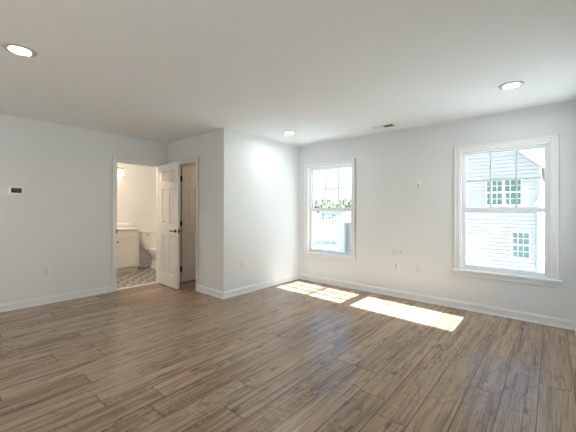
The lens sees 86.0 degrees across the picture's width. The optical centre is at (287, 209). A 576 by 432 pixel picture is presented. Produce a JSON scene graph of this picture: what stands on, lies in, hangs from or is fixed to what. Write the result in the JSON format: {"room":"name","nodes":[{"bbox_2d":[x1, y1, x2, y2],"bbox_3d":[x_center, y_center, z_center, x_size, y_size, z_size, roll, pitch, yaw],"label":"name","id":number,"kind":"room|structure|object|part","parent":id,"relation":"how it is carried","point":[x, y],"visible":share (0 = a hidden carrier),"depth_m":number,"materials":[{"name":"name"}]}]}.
{"room":"empty bedroom","nodes":[
{"label":"empty bedroom","id":0,"kind":"room"},
{"bbox_2d":[0,114,195,303],"bbox_3d":[-3.397,0.044,4.056,0.120,2.440,7.200,0,0,40],"label":"wall","id":1,"kind":"structure","parent":0,"point":[62,221],"depth_m":4.24,"materials":[{"name":"paint"}]},
{"bbox_2d":[7,186,24,194],"bbox_3d":[-3.432,-0.238,3.901,0.028,0.116,0.170,0,0,40],"label":"thermostat","id":2,"kind":"object","parent":1,"relation":"attached to","point":[11,190],"visible":1,"depth_m":3.89,"materials":[{"name":"white plastic"}]},
{"bbox_2d":[43,266,49,274],"bbox_3d":[-3.236,0.823,4.145,0.009,0.117,0.072,0,0,40],"label":"wall outlet","id":3,"kind":"object","parent":1,"relation":"attached to","point":[47,268],"visible":1,"depth_m":4.15,"materials":[{"name":"white plastic"}]},
{"bbox_2d":[0,285,111,312],"bbox_3d":[-4.195,1.210,3.011,0.024,0.098,4.583,0,0,40],"label":"baseboard","id":4,"kind":"structure","parent":1,"relation":"attached to","point":[22,304],"depth_m":4.19,"materials":[{"name":"white paint"}]},
{"bbox_2d":[112,156,163,291],"bbox_3d":[-2.490,0.222,5.119,0.156,2.096,0.837,0,0,40],"label":"door frame","id":5,"kind":"structure","parent":1,"relation":"attached to","point":[115,159],"depth_m":4.81,"materials":[{"name":"white paint"}]},
{"bbox_2d":[158,162,180,289],"bbox_3d":[-1.973,0.252,5.102,0.698,2.015,0.154,0,0,43],"label":"door","id":6,"kind":"structure","parent":1,"relation":"in","point":[169,230],"depth_m":5.05,"materials":[{"name":"white paint"}]},
{"bbox_2d":[117,163,155,262],"bbox_3d":[-3.534,0.051,6.606,0.120,2.440,3.500,0,0,40],"label":"wall","id":7,"kind":"structure","parent":0,"point":[136,190],"depth_m":6.80,"materials":[{"name":"paint"}]},
{"bbox_2d":[117,167,123,175],"bbox_3d":[-3.636,-0.805,6.257,0.176,0.201,0.572,0,0,40],"label":"vanity light","id":8,"kind":"object","parent":7,"relation":"attached to","point":[120,172],"visible":0.22,"depth_m":6.38,"materials":[{"name":"silver metal"}]},
{"bbox_3d":[-3.477,-0.762,6.410,0.132,0.117,0.132,0,0,40],"label":"lamp shade","id":9,"kind":"part","parent":8,"relation":"part of","materials":[{"name":"white glass"}]},
{"bbox_2d":[117,222,130,227],"bbox_3d":[-3.700,0.329,6.303,0.020,0.102,0.945,0,0,40],"label":"backsplash","id":10,"kind":"structure","parent":7,"relation":"attached to","point":[128,224],"depth_m":6.56,"materials":[{"name":"white stone"}]},
{"bbox_2d":[138,261,150,266],"bbox_3d":[-3.703,1.220,6.298,0.024,0.098,2.580,0,0,40],"label":"baseboard","id":11,"kind":"structure","parent":7,"relation":"attached to","point":[142,264],"depth_m":6.88,"materials":[{"name":"white paint"}]},
{"bbox_2d":[167,128,230,291],"bbox_3d":[-1.485,0.052,4.970,1.600,2.440,0.120,0,0,40],"label":"wall","id":12,"kind":"structure","parent":0,"point":[213,148],"depth_m":4.57,"materials":[{"name":"paint"}]},
{"bbox_2d":[171,157,198,290],"bbox_3d":[-1.669,0.224,5.114,0.807,2.096,0.138,0,0,40],"label":"door frame","id":13,"kind":"structure","parent":12,"relation":"attached to","point":[195,160],"depth_m":4.83,"materials":[{"name":"white paint"}]},
{"bbox_2d":[180,166,195,281],"bbox_3d":[-1.627,0.254,5.609,0.094,2.015,0.672,0,0,40],"label":"door","id":14,"kind":"structure","parent":12,"relation":"in","point":[188,174],"depth_m":5.48,"materials":[{"name":"white paint"}]},
{"bbox_2d":[197,285,222,298],"bbox_3d":[-1.159,1.223,4.590,0.657,0.098,0.024,0,0,40],"label":"baseboard","id":15,"kind":"structure","parent":12,"relation":"attached to","point":[209,291],"depth_m":4.58,"materials":[{"name":"white paint"}]},
{"bbox_2d":[230,130,298,289],"bbox_3d":[-0.363,0.056,5.145,0.120,2.440,1.604,0,0,40],"label":"wall","id":16,"kind":"structure","parent":0,"point":[264,196],"depth_m":5.00,"materials":[{"name":"paint"}]},
{"bbox_2d":[241,260,244,268],"bbox_3d":[-0.682,0.834,4.672,0.009,0.117,0.072,0,0,40],"label":"wall outlet","id":17,"kind":"object","parent":16,"relation":"attached to","point":[242,262],"visible":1,"depth_m":4.67,"materials":[{"name":"white plastic"}]},
{"bbox_2d":[223,273,298,298],"bbox_3d":[-0.358,1.226,5.040,0.024,0.098,1.748,0,0,40],"label":"baseboard","id":18,"kind":"structure","parent":16,"relation":"attached to","point":[235,292],"depth_m":4.91,"materials":[{"name":"white paint"}]},
{"bbox_2d":[0,266,575,431],"bbox_3d":[-1.978,1.365,2.838,7.420,0.200,7.500,0,0,40],"label":"floor","id":19,"kind":"structure","parent":0,"point":[299,355],"depth_m":2.52,"materials":[{"name":"brown wood"}]},
{"bbox_2d":[117,230,138,273],"bbox_3d":[-3.513,0.839,6.137,0.518,0.862,0.900,0,0,40],"label":"vanity cabinet","id":20,"kind":"object","parent":19,"relation":"on","point":[127,240],"visible":0.48,"depth_m":6.17,"materials":[{"name":"white paint"}]},
{"bbox_3d":[-3.350,0.489,5.988,0.018,0.138,0.842,0,0,40],"label":"drawer","id":21,"kind":"part","parent":20,"relation":"part of","materials":[{"name":"white paint"}]},
{"bbox_3d":[-3.210,0.863,6.152,0.018,0.565,0.408,0,0,40],"label":"door","id":22,"kind":"part","parent":20,"relation":"part of","materials":[{"name":"white paint"}]},
{"bbox_2d":[117,222,140,229],"bbox_3d":[-3.514,0.325,6.144,0.510,0.165,0.945,0,0,40],"label":"countertop","id":23,"kind":"structure","parent":20,"relation":"on","point":[120,226],"depth_m":6.50,"materials":[{"name":"white stone"}]},
{"bbox_2d":[117,282,157,289],"bbox_3d":[-2.494,1.264,5.117,0.095,0.012,0.687,0,0,40],"label":"threshold","id":24,"kind":"object","parent":19,"relation":"on","point":[150,282],"visible":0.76,"depth_m":5.11,"materials":[{"name":"white wood"}]},
{"bbox_2d":[140,230,155,268],"bbox_3d":[-2.853,0.874,6.743,0.726,0.798,0.486,0,0,40],"label":"toilet","id":25,"kind":"object","parent":19,"relation":"on","point":[148,238],"visible":0.48,"depth_m":6.73,"materials":[{"name":"white ceramic"}]},
{"bbox_3d":[-3.044,0.491,6.909,0.220,0.032,0.486,0,0,40],"label":"tank lid","id":26,"kind":"part","parent":25,"relation":"part of","materials":[{"name":"white ceramic"}]},
{"bbox_3d":[-3.047,0.691,6.910,0.200,0.365,0.460,0,0,40],"label":"tank","id":27,"kind":"part","parent":25,"relation":"part of","materials":[{"name":"white ceramic"}]},
{"bbox_3d":[-2.807,1.073,6.703,0.600,0.400,0.368,0,0,40],"label":"bowl","id":28,"kind":"part","parent":25,"relation":"part of","materials":[{"name":"white ceramic"}]},
{"bbox_2d":[0,0,575,146],"bbox_3d":[-1.971,-1.275,2.845,7.420,0.200,7.500,0,0,40],"label":"ceiling","id":29,"kind":"structure","parent":0,"point":[165,71],"depth_m":2.50,"materials":[{"name":"paint"}]},
{"bbox_2d":[2,42,36,56],"bbox_3d":[-1.974,-1.171,2.275,0.198,0.012,0.198,0,0,40],"label":"recessed light","id":30,"kind":"object","parent":29,"relation":"in","point":[18,49],"visible":1,"depth_m":2.26,"materials":[{"name":"white plastic"}]},
{"bbox_2d":[283,131,295,134],"bbox_3d":[0.020,-1.159,4.669,0.198,0.012,0.198,0,0,40],"label":"recessed light","id":31,"kind":"object","parent":29,"relation":"in","point":[284,132],"visible":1,"depth_m":4.64,"materials":[{"name":"white plastic"}]},
{"bbox_2d":[371,123,396,129],"bbox_3d":[1.343,-1.159,4.316,0.310,0.006,0.150,0,0,40],"label":"ceiling vent","id":32,"kind":"object","parent":29,"relation":"in","point":[391,124],"visible":1,"depth_m":4.31,"materials":[{"name":"metal"}]},
{"bbox_2d":[498,81,523,89],"bbox_3d":[2.088,-1.158,2.890,0.198,0.012,0.198,0,0,40],"label":"recessed light","id":33,"kind":"object","parent":29,"relation":"in","point":[513,84],"visible":1,"depth_m":2.88,"materials":[{"name":"white plastic"}]},
{"bbox_2d":[299,100,575,320],"bbox_3d":[1.089,0.060,5.059,5.640,2.440,0.150,0,0,40],"label":"wall","id":34,"kind":"structure","parent":0,"point":[418,223],"depth_m":4.24,"materials":[{"name":"paint"}]},
{"bbox_2d":[302,158,356,261],"bbox_3d":[0.725,0.014,5.336,1.084,1.671,0.196,0,0,40],"label":"window","id":35,"kind":"structure","parent":34,"relation":"in","point":[309,169],"depth_m":5.43,"materials":[{"name":"white paint"}]},
{"bbox_3d":[0.691,0.778,5.297,1.084,0.022,0.098,0,0,40],"label":"sill","id":36,"kind":"part","parent":35,"relation":"part of","materials":[{"name":"white paint"}]},
{"bbox_3d":[0.740,0.368,5.354,0.835,0.771,0.030,0,0,40],"label":"sash","id":37,"kind":"part","parent":35,"relation":"part of","materials":[{"name":"clear glass"}]},
{"bbox_3d":[0.765,-0.349,5.383,0.835,0.752,0.030,0,0,40],"label":"sash","id":38,"kind":"part","parent":35,"relation":"part of","materials":[{"name":"glass"}]},
{"bbox_2d":[314,168,350,207],"bbox_3d":[0.769,-0.365,5.388,0.783,0.680,0.007,0,0,40],"label":"grille","id":39,"kind":"object","parent":35,"relation":"attached to","point":[325,169],"depth_m":5.44,"materials":[{"name":"white plastic"}]},
{"bbox_2d":[394,262,398,269],"bbox_3d":[1.586,0.830,4.525,0.072,0.117,0.009,0,0,40],"label":"wall outlet","id":40,"kind":"object","parent":34,"relation":"attached to","point":[396,264],"visible":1,"depth_m":4.52,"materials":[{"name":"white plastic"}]},
{"bbox_2d":[393,250,400,255],"bbox_3d":[1.595,0.635,4.518,0.125,0.075,0.010,0,0,40],"label":"plate","id":41,"kind":"object","parent":34,"relation":"attached to","point":[395,252],"visible":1,"depth_m":4.52,"materials":[{"name":"white plastic"}]},
{"bbox_2d":[392,182,403,189],"bbox_3d":[1.608,-0.342,4.512,0.165,0.118,0.010,0,0,40],"label":"plate","id":42,"kind":"object","parent":34,"relation":"attached to","point":[395,185],"visible":1,"depth_m":4.51,"materials":[{"name":"white plastic"}]},
{"bbox_2d":[416,181,420,188],"bbox_3d":[1.827,-0.342,4.326,0.072,0.117,0.009,0,0,40],"label":"cable plate","id":43,"kind":"object","parent":34,"relation":"attached to","point":[418,183],"visible":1,"depth_m":4.32,"materials":[{"name":"white plastic"}]},
{"bbox_2d":[416,264,420,271],"bbox_3d":[1.825,0.820,4.321,0.072,0.117,0.009,0,0,40],"label":"wall outlet","id":44,"kind":"object","parent":34,"relation":"attached to","point":[418,266],"visible":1,"depth_m":4.32,"materials":[{"name":"white plastic"}]},
{"bbox_2d":[299,273,575,330],"bbox_3d":[1.626,1.230,4.479,3.770,0.098,0.024,0,0,40],"label":"baseboard","id":45,"kind":"structure","parent":34,"relation":"attached to","point":[501,312],"depth_m":4.01,"materials":[{"name":"white paint"}]},
{"bbox_2d":[451,134,561,287],"bbox_3d":[2.596,0.015,3.739,1.084,1.671,0.196,0,0,40],"label":"window","id":46,"kind":"structure","parent":34,"relation":"in","point":[550,277],"depth_m":3.66,"materials":[{"name":"white paint"}]},
{"bbox_3d":[2.636,-0.348,3.785,0.835,0.752,0.030,0,0,40],"label":"sash","id":47,"kind":"part","parent":46,"relation":"part of","materials":[{"name":"glass"}]},
{"bbox_3d":[2.611,0.369,3.756,0.835,0.771,0.030,0,0,40],"label":"sash","id":48,"kind":"part","parent":46,"relation":"part of","materials":[{"name":"clear glass"}]},
{"bbox_2d":[467,151,544,206],"bbox_3d":[2.640,-0.364,3.790,0.783,0.680,0.007,0,0,40],"label":"grille","id":49,"kind":"object","parent":46,"relation":"attached to","point":[490,180],"depth_m":3.87,"materials":[{"name":"white plastic"}]},
{"bbox_3d":[2.562,0.779,3.700,1.084,0.022,0.098,0,0,40],"label":"sill","id":50,"kind":"part","parent":46,"relation":"part of","materials":[{"name":"white paint"}]},
{"label":"outside","id":51,"kind":"structure","parent":0,"visible":0},
{"bbox_2d":[314,212,344,247],"bbox_3d":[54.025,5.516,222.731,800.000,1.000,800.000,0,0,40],"label":"ground","id":52,"kind":"structure","parent":51,"point":[324,229],"depth_m":65.38,"materials":[{"name":"white snow"}]},
{"bbox_2d":[314,199,320,216],"bbox_3d":[17.838,-0.707,188.468,4.345,11.057,4.358,0,0,44],"label":"tree","id":53,"kind":"object","parent":52,"relation":"on","point":[316,201],"visible":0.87,"depth_m":187.83,"materials":[{"name":"green plant"}]},
{"bbox_2d":[320,199,324,216],"bbox_3d":[22.295,-0.942,198.491,4.186,11.606,3.758,0,0,-30],"label":"tree","id":54,"kind":"object","parent":52,"relation":"on","point":[322,200],"visible":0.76,"depth_m":197.47,"materials":[{"name":"green plant"}]},
{"bbox_2d":[314,240,336,244],"bbox_3d":[4.078,4.147,38.478,5.057,0.748,0.983,0,0,0],"label":"hedge","id":55,"kind":"object","parent":52,"relation":"on","point":[319,242],"visible":0.64,"depth_m":38.15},
{"bbox_2d":[322,211,343,218],"bbox_3d":[23.992,2.826,164.993,11.400,3.900,7.200,0,0,0],"label":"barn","id":56,"kind":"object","parent":52,"relation":"on","point":[325,214],"visible":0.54,"depth_m":162.60,"materials":[{"name":"white"}]},
{"bbox_2d":[342,198,347,211],"bbox_3d":[36.217,-1.286,195.913,4.141,12.358,3.672,0,0,32],"label":"tree","id":57,"kind":"object","parent":52,"relation":"on","point":[344,201],"visible":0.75,"depth_m":195.41,"materials":[{"name":"green plant"}]},
{"bbox_2d":[332,150,544,272],"bbox_3d":[10.111,-1.099,20.235,10.910,10.889,9.660,0,0,40],"label":"house","id":58,"kind":"structure","parent":52,"relation":"on","point":[504,240],"depth_m":14.44,"materials":[{"name":"white"}]},
{"bbox_3d":[9.760,-0.800,14.600,0.595,1.140,0.012,0,0,40],"label":"pane","id":59,"kind":"part","parent":58,"relation":"part of","materials":[{"name":"green glass"}]},
{"bbox_3d":[10.296,-0.800,14.142,0.595,1.140,0.012,0,0,40],"label":"pane","id":60,"kind":"part","parent":58,"relation":"part of","materials":[{"name":"green glass"}]},
{"bbox_3d":[10.508,1.605,13.949,0.600,1.110,0.012,0,0,40],"label":"pane","id":61,"kind":"part","parent":58,"relation":"part of","materials":[{"name":"green glass"}]},
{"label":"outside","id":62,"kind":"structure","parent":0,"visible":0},
{"bbox_2d":[313,248,336,250],"bbox_3d":[4.988,4.354,32.488,30.150,0.019,4.600,0,0,6],"label":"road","id":63,"kind":"structure","parent":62,"point":[327,249],"depth_m":33.52,"materials":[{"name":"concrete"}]}
]}

